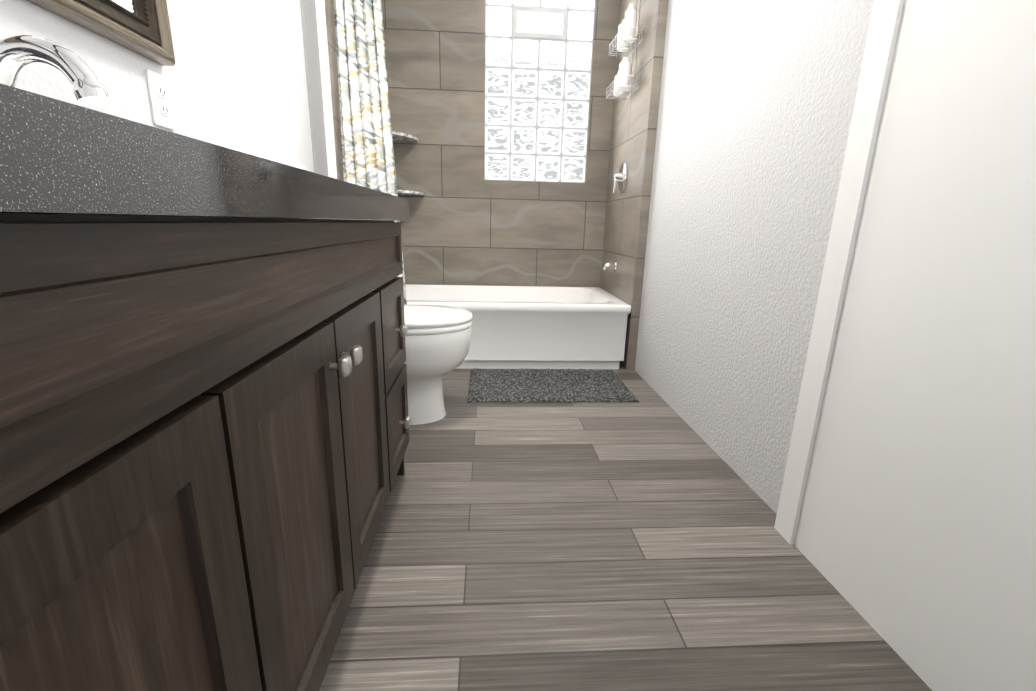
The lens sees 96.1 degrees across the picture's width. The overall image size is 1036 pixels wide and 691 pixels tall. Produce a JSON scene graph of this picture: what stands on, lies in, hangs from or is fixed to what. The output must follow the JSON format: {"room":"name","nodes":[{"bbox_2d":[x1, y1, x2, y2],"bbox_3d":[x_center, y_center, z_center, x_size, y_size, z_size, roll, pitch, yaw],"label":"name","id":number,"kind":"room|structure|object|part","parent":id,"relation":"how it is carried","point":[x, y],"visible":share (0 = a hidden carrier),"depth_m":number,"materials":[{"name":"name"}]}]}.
{"room":"bathroom","nodes":[
{"label":"bathroom","id":0,"kind":"room"},
{"bbox_2d":[0,0,313,212],"bbox_3d":[-0.902,-0.662,0.799,0.100,2.440,3.015,0,15,-4],"label":"wall","id":1,"kind":"structure","parent":0,"point":[235,75],"depth_m":1.35,"materials":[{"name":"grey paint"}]},
{"bbox_2d":[27,0,175,65],"bbox_3d":[-0.801,-0.987,0.447,0.049,0.937,1.200,0,15,-4],"label":"mirror","id":2,"kind":"object","parent":1,"relation":"attached to","point":[141,28],"visible":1,"depth_m":1.00,"materials":[{"name":"brown wood"}]},
{"bbox_2d":[145,69,174,129],"bbox_3d":[-0.870,-0.598,1.137,0.009,0.120,0.075,0,15,-4],"label":"electrical outlet plate","id":3,"kind":"object","parent":1,"relation":"attached to","point":[160,99],"visible":1,"depth_m":1.13,"materials":[{"name":"white plastic"}]},
{"bbox_2d":[300,0,327,175],"bbox_3d":[-0.934,-1.025,2.171,0.012,2.440,0.162,0,15,-4],"label":"trim strip","id":4,"kind":"object","parent":1,"relation":"attached to","point":[312,64],"visible":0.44,"depth_m":2.11,"materials":[{"name":"grey"}]},
{"bbox_2d":[381,0,619,286],"bbox_3d":[-0.173,-1.248,3.089,1.650,2.440,0.100,0,15,-4],"label":"wall","id":5,"kind":"structure","parent":0,"point":[435,55],"depth_m":3.07,"materials":[{"name":"tile"}]},
{"bbox_2d":[325,0,343,180],"bbox_3d":[-0.999,-1.157,2.668,0.148,2.440,0.856,0,15,-4],"label":"wall tile","id":6,"kind":"structure","parent":5,"relation":"attached to","point":[330,24],"depth_m":2.28,"materials":[{"name":"beige tile"}]},
{"bbox_2d":[315,0,336,178],"bbox_3d":[-0.920,-1.047,2.256,0.051,2.440,0.012,0,15,-4],"label":"trim strip","id":7,"kind":"object","parent":6,"relation":"attached to","point":[325,79],"visible":0.33,"depth_m":2.20,"materials":[{"name":"white paint"}]},
{"bbox_2d":[334,0,406,303],"bbox_3d":[-0.125,-0.987,2.341,1.550,1.750,0.161,0,15,-4],"label":"shower curtain","id":8,"kind":"object","parent":6,"relation":"attached to","point":[367,143],"visible":0.65,"depth_m":2.24,"materials":[{"name":"multicoloured fabric"}]},
{"bbox_2d":[392,131,423,194],"bbox_3d":[-0.769,-1.117,2.859,0.330,0.346,0.330,0,15,-4],"label":"corner shelf","id":9,"kind":"object","parent":5,"relation":"attached to","point":[398,136],"visible":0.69,"depth_m":2.89,"materials":[{"name":"stone"}]},
{"bbox_2d":[484,0,594,182],"bbox_3d":[0.128,-1.750,2.966,0.676,1.343,0.092,0,15,-4],"label":"glass block window","id":10,"kind":"structure","parent":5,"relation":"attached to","point":[538,61],"depth_m":2.96,"materials":[{"name":"clear"}]},
{"bbox_2d":[512,6,567,40],"bbox_3d":[0.135,-1.986,2.874,0.330,0.160,0.034,0,15,-4],"label":"vent","id":11,"kind":"object","parent":10,"relation":"attached to","point":[529,23],"depth_m":2.87,"materials":[{"name":"white"}]},
{"bbox_2d":[600,0,668,370],"bbox_3d":[0.700,-1.145,2.780,0.148,2.440,0.856,0,15,-4],"label":"wall tile","id":12,"kind":"structure","parent":5,"relation":"attached to","point":[634,129],"depth_m":2.57,"materials":[{"name":"beige tile"}]},
{"bbox_2d":[602,162,627,271],"bbox_3d":[0.574,-0.769,2.813,0.092,0.639,0.170,0,15,-4],"label":"tub faucet","id":13,"kind":"object","parent":12,"relation":"attached to","point":[620,177],"visible":1,"depth_m":2.75,"materials":[{"name":"silver metal"}]},
{"bbox_2d":[606,0,644,99],"bbox_3d":[0.584,-1.664,2.486,0.129,0.588,0.265,0,15,-4],"label":"shower caddy","id":14,"kind":"object","parent":12,"relation":"attached to","point":[627,27],"visible":1,"depth_m":2.48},
{"bbox_2d":[319,364,931,690],"bbox_3d":[-0.086,0.462,1.593,1.850,0.100,3.871,0,15,-4],"label":"floor","id":15,"kind":"structure","parent":0,"point":[642,544],"depth_m":1.11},
{"bbox_2d":[0,179,410,690],"bbox_3d":[-0.547,0.260,0.546,0.584,0.803,1.802,0,15,-4],"label":"bathroom vanity","id":16,"kind":"object","parent":15,"relation":"on","point":[204,427],"depth_m":0.40,"materials":[{"name":"brown wood"}]},
{"bbox_2d":[0,75,407,214],"bbox_3d":[-0.546,-0.163,0.454,0.567,0.059,1.844,0,15,-4],"label":"countertop","id":17,"kind":"structure","parent":16,"relation":"on","point":[46,139],"depth_m":0.31,"materials":[{"name":"grey stone"}]},
{"bbox_2d":[0,35,110,104],"bbox_3d":[-0.636,-0.333,0.620,0.171,0.140,0.250,0,15,-4],"label":"faucet","id":18,"kind":"object","parent":17,"relation":"on","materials":[{"name":"silver metal"}]},
{"bbox_2d":[232,146,304,166],"bbox_3d":[-0.530,-0.191,0.652,0.444,0.148,0.500,0,15,-4],"label":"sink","id":19,"kind":"object","parent":17,"relation":"in","point":[286,160],"depth_m":0.61,"materials":[{"name":"white ceramic"}]},
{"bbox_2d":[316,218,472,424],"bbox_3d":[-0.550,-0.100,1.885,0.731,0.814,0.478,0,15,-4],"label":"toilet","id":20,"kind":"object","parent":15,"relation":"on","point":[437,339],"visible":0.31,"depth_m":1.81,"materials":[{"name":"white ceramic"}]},
{"bbox_3d":[-0.449,-0.116,1.887,0.530,0.061,0.386,0,15,-4],"label":"seat lid","id":21,"kind":"part","parent":20,"relation":"part of","materials":[{"name":"white ceramic"}]},
{"bbox_2d":[405,284,630,368],"bbox_3d":[-0.171,-0.141,2.932,1.546,0.378,0.761,0,15,-4],"label":"bathtub","id":22,"kind":"object","parent":15,"relation":"on","point":[534,327],"visible":0.56,"depth_m":2.61,"materials":[{"name":"white ceramic"}]},
{"bbox_2d":[467,368,638,401],"bbox_3d":[0.155,0.191,2.390,0.808,0.028,0.467,0,15,-4],"label":"bath mat","id":23,"kind":"object","parent":15,"relation":"on","point":[545,385],"visible":1,"depth_m":2.33,"materials":[{"name":"grey fabric"}]},
{"bbox_2d":[635,0,873,513],"bbox_3d":[0.844,-0.650,0.915,0.100,2.440,3.015,0,15,-4],"label":"wall","id":24,"kind":"structure","parent":0,"point":[756,103],"depth_m":1.54,"materials":[{"name":"grey paint"}]},
{"bbox_2d":[774,0,903,543],"bbox_3d":[0.765,-0.522,0.993,0.045,2.150,0.070,0,15,-4],"label":"door frame","id":25,"kind":"structure","parent":24,"relation":"attached to","point":[876,62],"depth_m":1.06,"materials":[{"name":"white wood"}]},
{"bbox_2d":[794,0,1035,690],"bbox_3d":[0.791,-0.400,0.669,0.035,2.080,0.620,0,15,-4],"label":"door","id":26,"kind":"structure","parent":24,"relation":"attached to","point":[915,541],"depth_m":0.83,"materials":[{"name":"white wood"}]}
]}

